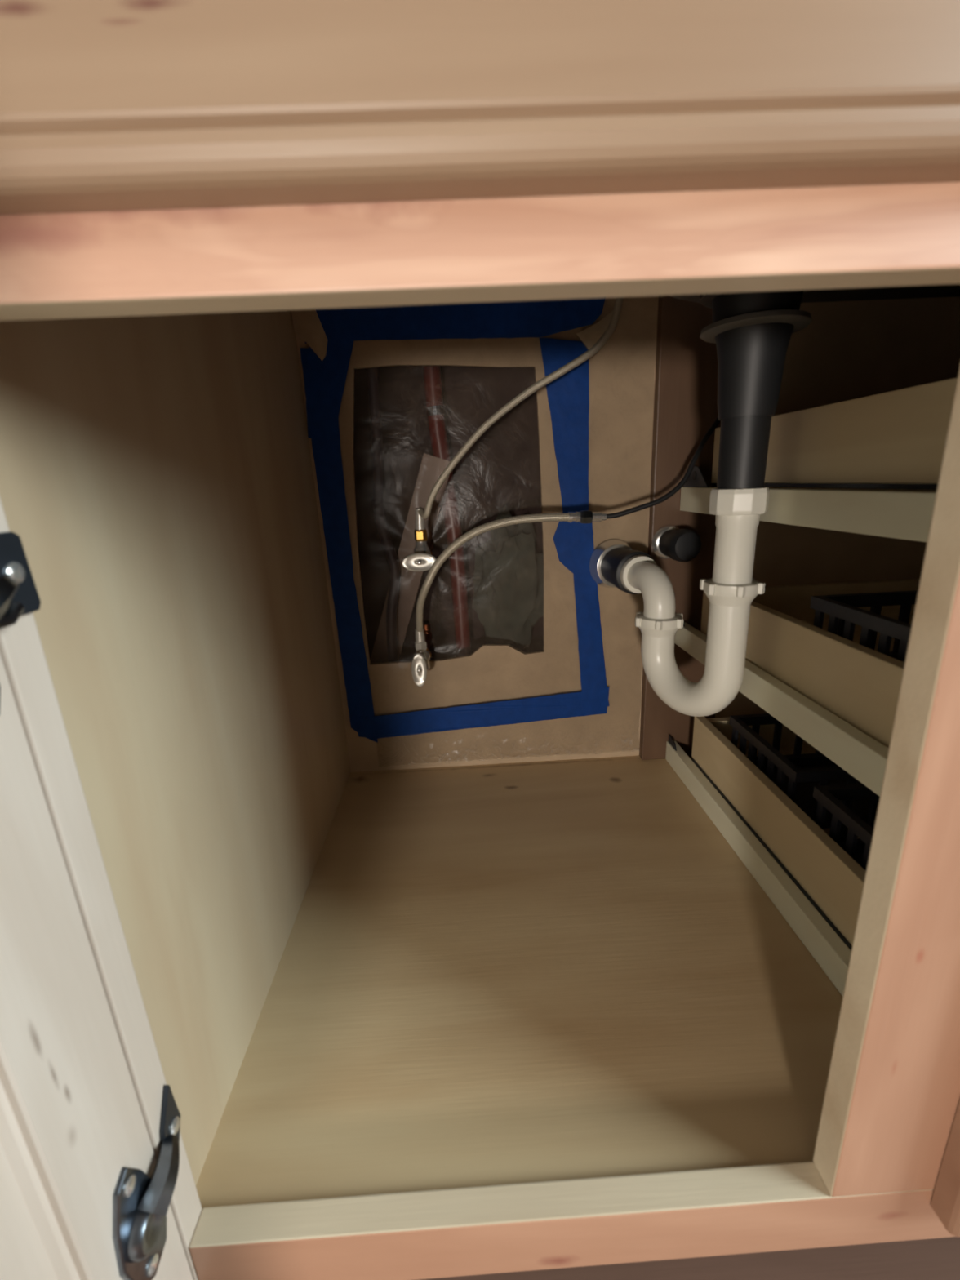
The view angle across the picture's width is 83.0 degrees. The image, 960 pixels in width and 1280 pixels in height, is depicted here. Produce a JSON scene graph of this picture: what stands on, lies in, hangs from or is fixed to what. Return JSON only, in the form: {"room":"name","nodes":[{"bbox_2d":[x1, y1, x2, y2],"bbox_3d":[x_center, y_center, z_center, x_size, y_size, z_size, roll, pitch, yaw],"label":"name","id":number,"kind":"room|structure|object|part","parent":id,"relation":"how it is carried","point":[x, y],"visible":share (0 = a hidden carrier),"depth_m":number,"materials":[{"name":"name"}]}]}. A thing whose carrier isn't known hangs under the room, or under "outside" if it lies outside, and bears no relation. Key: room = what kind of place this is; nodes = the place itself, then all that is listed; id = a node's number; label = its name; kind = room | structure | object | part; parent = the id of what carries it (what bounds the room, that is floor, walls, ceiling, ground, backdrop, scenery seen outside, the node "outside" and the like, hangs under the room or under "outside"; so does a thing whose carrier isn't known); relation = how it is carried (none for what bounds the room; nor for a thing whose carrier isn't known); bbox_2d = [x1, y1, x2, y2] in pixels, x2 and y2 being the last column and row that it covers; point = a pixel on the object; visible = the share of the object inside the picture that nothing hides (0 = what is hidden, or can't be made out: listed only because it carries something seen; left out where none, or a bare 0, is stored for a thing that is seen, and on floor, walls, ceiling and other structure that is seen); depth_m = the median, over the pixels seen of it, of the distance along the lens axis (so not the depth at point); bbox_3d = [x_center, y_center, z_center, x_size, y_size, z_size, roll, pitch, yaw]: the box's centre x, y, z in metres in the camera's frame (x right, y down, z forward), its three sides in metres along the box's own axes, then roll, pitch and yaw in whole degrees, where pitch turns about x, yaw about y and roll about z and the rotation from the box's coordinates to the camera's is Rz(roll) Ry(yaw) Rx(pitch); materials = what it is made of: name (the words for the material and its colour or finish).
{"room":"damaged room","nodes":[
{"label":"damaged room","id":0,"kind":"room"},
{"bbox_2d":[353,365,543,663],"bbox_3d":[0.073,-0.529,0.723,3.000,1.750,0.113,-3,16,-1],"label":"plastic sheet","id":1,"kind":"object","parent":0,"point":[501,468],"depth_m":0.84,"materials":[{"name":"black plastic"}]},
{"bbox_2d":[422,622,431,649],"bbox_3d":[-0.085,0.000,0.842,0.017,0.029,0.105,-3,16,-1],"label":"stub","id":2,"kind":"object","parent":1,"relation":"attached to","point":[427,627],"visible":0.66,"depth_m":0.87,"materials":[{"name":"orange metal"}]},
{"bbox_2d":[411,648,431,686],"bbox_3d":[-0.082,0.033,0.763,0.025,0.047,0.062,-3,16,-1],"label":"shutoff valve","id":3,"kind":"object","parent":2,"relation":"attached to","point":[420,660],"visible":0.98,"depth_m":0.74,"materials":[{"name":"silver metal"}]},
{"bbox_3d":[-0.083,0.041,0.739,0.021,0.047,0.012,-3,16,-1],"label":"oval handle","id":4,"kind":"part","parent":3,"relation":"part of","materials":[{"name":"metal"}]},
{"bbox_2d":[414,510,606,650],"bbox_3d":[0.031,-0.070,0.703,0.259,0.182,0.044,0,17,9],"label":"supply hose","id":5,"kind":"object","parent":3,"relation":"attached to","point":[584,516],"visible":1,"depth_m":0.67,"materials":[{"name":"metal"}]},
{"bbox_2d":[606,415,720,519],"bbox_3d":[0.239,-0.298,0.652,0.182,0.288,0.026,-7,17,-16],"label":"supply hose","id":6,"kind":"object","parent":5,"relation":"attached to","point":[710,431],"visible":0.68,"depth_m":0.67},
{"bbox_2d":[422,365,471,656],"bbox_3d":[-0.055,-0.338,0.785,0.051,1.340,0.029,0,17,9],"label":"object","id":7,"kind":"object","parent":1,"relation":"attached to","point":[436,410],"visible":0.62,"depth_m":0.82,"materials":[{"name":"metal"}]},
{"bbox_2d":[471,504,543,649],"bbox_3d":[0.048,-0.090,0.853,0.125,0.241,0.075,-3,16,-1],"label":"insulation wad","id":8,"kind":"object","parent":1,"relation":"attached to","point":[508,601],"visible":0.91,"depth_m":0.83,"materials":[{"name":"grey plastic"}]},
{"bbox_2d":[589,539,654,594],"bbox_3d":[0.192,-0.097,0.736,0.070,0.070,0.092,-3,16,-1],"label":"pipe","id":9,"kind":"object","parent":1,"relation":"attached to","point":[606,562],"visible":0.71,"depth_m":0.75,"materials":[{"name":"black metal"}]},
{"bbox_3d":[-0.080,-0.141,0.801,0.017,0.029,0.105,-3,16,-1],"label":"stub","id":10,"kind":"object","parent":1,"relation":"attached to","visible":0},
{"bbox_2d":[401,540,435,571],"bbox_3d":[-0.079,-0.113,0.720,0.046,0.036,0.062,-3,16,-1],"label":"shutoff valve","id":11,"kind":"object","parent":10,"relation":"attached to","point":[422,559],"visible":1,"depth_m":0.70,"materials":[{"name":"silver metal"}]},
{"bbox_3d":[-0.078,-0.100,0.698,0.046,0.024,0.010,-4,16,-6],"label":"oval handle","id":12,"kind":"part","parent":11,"relation":"part of","materials":[{"name":"metal"}]},
{"bbox_2d":[413,297,623,541],"bbox_3d":[0.038,-0.279,0.653,0.265,0.309,0.036,-1,16,5],"label":"supply hose","id":13,"kind":"object","parent":11,"relation":"attached to","point":[420,532],"visible":0.95,"depth_m":0.64,"materials":[{"name":"grey metal"}]},
{"bbox_2d":[419,1236,959,1279],"bbox_3d":[0.171,0.771,-0.543,3.000,0.040,3.290,-3,16,-1],"label":"floor","id":14,"kind":"structure","parent":0,"point":[932,1259],"depth_m":0.41,"materials":[{"name":"brown wood"}]},
{"bbox_2d":[0,0,959,1279],"bbox_3d":[0.248,0.055,0.322,0.954,0.840,0.995,-3,16,-1],"label":"base cabinet","id":15,"kind":"object","parent":14,"relation":"on","point":[286,993],"visible":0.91,"depth_m":0.33,"materials":[{"name":"brown wood"}]},
{"bbox_3d":[-0.182,-0.012,0.200,0.018,0.020,0.032,-3,16,-1],"label":"arm","id":16,"kind":"part","parent":15,"relation":"part of","materials":[{"name":"metal"}]},
{"bbox_3d":[-0.187,0.194,0.048,0.007,0.448,0.334,-3,16,-1],"label":"door","id":17,"kind":"part","parent":15,"relation":"part of","materials":[{"name":"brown wood"}]},
{"bbox_2d":[127,1209,164,1262],"bbox_3d":[-0.169,0.297,0.275,0.007,0.025,0.025,-3,16,-1],"label":"hinge","id":18,"kind":"object","parent":15,"relation":"on","point":[144,1227],"depth_m":0.27,"materials":[{"name":"metal"}]},
{"bbox_3d":[-0.168,0.285,0.287,0.018,0.020,0.032,-3,16,-1],"label":"arm","id":19,"kind":"part","parent":15,"relation":"part of","materials":[{"name":"metal"}]},
{"bbox_3d":[-0.217,-0.006,0.515,0.016,0.790,0.544,-3,16,-1],"label":"panel","id":20,"kind":"part","parent":15,"relation":"part of","materials":[{"name":"brown wood"}]},
{"bbox_2d":[291,309,639,763],"bbox_3d":[0.011,-0.118,0.764,0.460,0.642,0.017,-3,16,-1],"label":"wall panel","id":21,"kind":"object","parent":15,"relation":"attached to","point":[307,325],"visible":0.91,"depth_m":0.68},
{"bbox_2d":[305,306,358,447],"bbox_3d":[-0.188,-0.333,0.693,0.082,0.165,0.002,-3,16,-1],"label":"tape","id":22,"kind":"object","parent":21,"relation":"attached to","point":[325,380],"visible":0.92,"depth_m":0.69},
{"bbox_2d":[300,347,377,742],"bbox_3d":[-0.193,-0.104,0.763,0.044,0.553,0.002,-3,16,-1],"label":"tape","id":23,"kind":"object","parent":21,"relation":"attached to","point":[327,458],"visible":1,"depth_m":0.77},
{"bbox_2d":[305,297,605,343],"bbox_3d":[-0.031,-0.401,0.680,0.380,0.047,0.002,-3,16,-1],"label":"tape","id":24,"kind":"object","parent":21,"relation":"attached to","point":[544,317],"visible":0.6,"depth_m":0.68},
{"bbox_2d":[355,686,609,738],"bbox_3d":[0.004,0.113,0.833,0.390,0.064,0.002,-3,16,-1],"label":"tape","id":25,"kind":"object","parent":21,"relation":"attached to","point":[566,704],"visible":1,"depth_m":0.83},
{"bbox_2d":[539,337,593,535],"bbox_3d":[0.118,-0.266,0.725,0.073,0.251,0.002,-3,16,-1],"label":"tape","id":26,"kind":"object","parent":21,"relation":"attached to","point":[568,395],"visible":0.93,"depth_m":0.72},
{"bbox_2d":[552,521,609,710],"bbox_3d":[0.150,-0.035,0.795,0.086,0.300,0.002,-3,16,-1],"label":"tape","id":27,"kind":"object","parent":21,"relation":"attached to","point":[575,553],"visible":0.94,"depth_m":0.80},
{"bbox_3d":[-0.003,-0.146,0.188,0.384,0.047,0.019,-3,16,-1],"label":"rail","id":28,"kind":"part","parent":15,"relation":"part of","materials":[{"name":"brown wood"}]},
{"bbox_2d":[0,0,959,214],"bbox_3d":[-0.005,-0.209,0.149,0.408,0.139,0.020,-3,16,-1],"label":"false drawer","id":29,"kind":"object","parent":15,"relation":"in","point":[108,107],"depth_m":0.16,"materials":[{"name":"brown wood"}]},
{"bbox_3d":[0.258,0.270,0.613,0.908,0.016,0.544,-3,16,-1],"label":"panel","id":30,"kind":"part","parent":15,"relation":"part of","materials":[{"name":"brown wood"}]},
{"bbox_3d":[0.284,0.353,0.344,0.912,0.047,0.019,-3,16,-1],"label":"rail","id":31,"kind":"part","parent":15,"relation":"part of","materials":[{"name":"brown wood"}]},
{"bbox_3d":[0.234,-0.108,0.789,0.940,0.790,0.006,-3,16,-1],"label":"panel","id":32,"kind":"part","parent":15,"relation":"part of","materials":[{"name":"beige wood"}]},
{"bbox_2d":[652,525,701,562],"bbox_3d":[0.266,-0.129,0.733,0.051,0.047,0.058,-3,16,-1],"label":"pipe","id":33,"kind":"object","parent":15,"relation":"attached to","point":[668,542],"visible":1,"depth_m":0.71,"materials":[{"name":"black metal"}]},
{"bbox_3d":[0.296,-0.151,0.767,0.112,0.701,0.016,-3,16,-1],"label":"post","id":34,"kind":"part","parent":15,"relation":"part of","materials":[{"name":"brown wood"}]},
{"bbox_2d":[620,487,769,716],"bbox_3d":[0.224,-0.042,0.619,0.069,0.252,0.200,-9,17,-20],"label":"p-trap","id":35,"kind":"object","parent":15,"relation":"in","point":[731,590],"visible":0.98,"depth_m":0.56,"materials":[{"name":"white plastic"}]},
{"bbox_3d":[0.207,-0.061,0.663,0.036,0.064,0.093,-5,16,-8],"label":"trap arm","id":36,"kind":"part","parent":35,"relation":"part of","materials":[{"name":"white plastic"}]},
{"bbox_2d":[699,289,812,488],"bbox_3d":[0.245,-0.229,0.495,0.094,0.174,0.094,-3,16,-1],"label":"drain tailpiece","id":37,"kind":"object","parent":35,"relation":"attached to","point":[751,332],"visible":0.88,"depth_m":0.47,"materials":[{"name":"black plastic"}]},
{"bbox_3d":[0.309,0.246,0.600,0.014,0.032,0.528,-3,16,-1],"label":"support rail","id":38,"kind":"part","parent":15,"relation":"part of","materials":[{"name":"beige wood"}]},
{"bbox_2d":[706,717,810,749],"bbox_3d":[0.492,0.135,0.789,0.338,0.060,0.012,-3,16,-1],"label":"drawer","id":39,"kind":"object","parent":15,"relation":"in","point":[766,731],"depth_m":0.78,"materials":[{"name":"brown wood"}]},
{"bbox_2d":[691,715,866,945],"bbox_3d":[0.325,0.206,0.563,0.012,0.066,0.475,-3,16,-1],"label":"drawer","id":40,"kind":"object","parent":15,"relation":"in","point":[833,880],"depth_m":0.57,"materials":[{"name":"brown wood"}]},
{"bbox_3d":[0.301,0.060,0.546,0.014,0.032,0.528,-3,16,-1],"label":"support rail","id":41,"kind":"part","parent":15,"relation":"part of","materials":[{"name":"beige wood"}]},
{"bbox_2d":[728,713,871,827],"bbox_3d":[0.444,0.151,0.663,0.214,0.074,0.148,-3,16,-1],"label":"plastic basket","id":42,"kind":"object","parent":15,"relation":"on","point":[797,775],"visible":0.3,"depth_m":0.66,"materials":[{"name":"black plastic"}]},
{"bbox_2d":[700,591,904,747],"bbox_3d":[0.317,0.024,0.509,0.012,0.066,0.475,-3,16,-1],"label":"drawer","id":43,"kind":"object","parent":15,"relation":"in","point":[856,686],"depth_m":0.49,"materials":[{"name":"brown wood"}]},
{"bbox_3d":[0.292,-0.121,0.492,0.014,0.032,0.528,-3,16,-1],"label":"support rail","id":44,"kind":"part","parent":15,"relation":"part of","materials":[{"name":"beige wood"}]},
{"bbox_2d":[711,377,957,484],"bbox_3d":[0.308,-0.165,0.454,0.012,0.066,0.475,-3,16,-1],"label":"drawer","id":45,"kind":"object","parent":15,"relation":"in","point":[895,437],"depth_m":0.43,"materials":[{"name":"brown wood"}]},
{"bbox_2d":[813,783,879,871],"bbox_3d":[0.481,0.205,0.469,0.274,0.076,0.197,-3,16,-1],"label":"plastic basket","id":46,"kind":"object","parent":15,"relation":"on","point":[846,828],"visible":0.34,"depth_m":0.54,"materials":[{"name":"black plastic"}]},
{"bbox_2d":[809,590,918,662],"bbox_3d":[0.472,0.018,0.439,0.274,0.074,0.235,-3,16,-1],"label":"plastic basket","id":47,"kind":"object","parent":15,"relation":"on","point":[842,608],"visible":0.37,"depth_m":0.51,"materials":[{"name":"black plastic"}]},
{"bbox_2d":[929,1100,959,1236],"bbox_3d":[0.495,0.236,0.298,0.450,0.208,0.020,-3,16,-1],"label":"drawer","id":48,"kind":"object","parent":15,"relation":"in","point":[944,1136],"depth_m":0.32,"materials":[{"name":"brown wood"}]},
{"bbox_3d":[-0.053,-0.408,0.381,1.560,0.040,0.600,-3,16,-1],"label":"countertop","id":49,"kind":"structure","parent":15,"relation":"on","visible":0},
{"bbox_2d":[668,284,959,302],"bbox_3d":[0.383,-0.354,0.393,0.413,0.109,0.348,-3,16,-1],"label":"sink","id":50,"kind":"object","parent":49,"relation":"in","point":[941,290],"visible":0.12,"depth_m":0.53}
]}

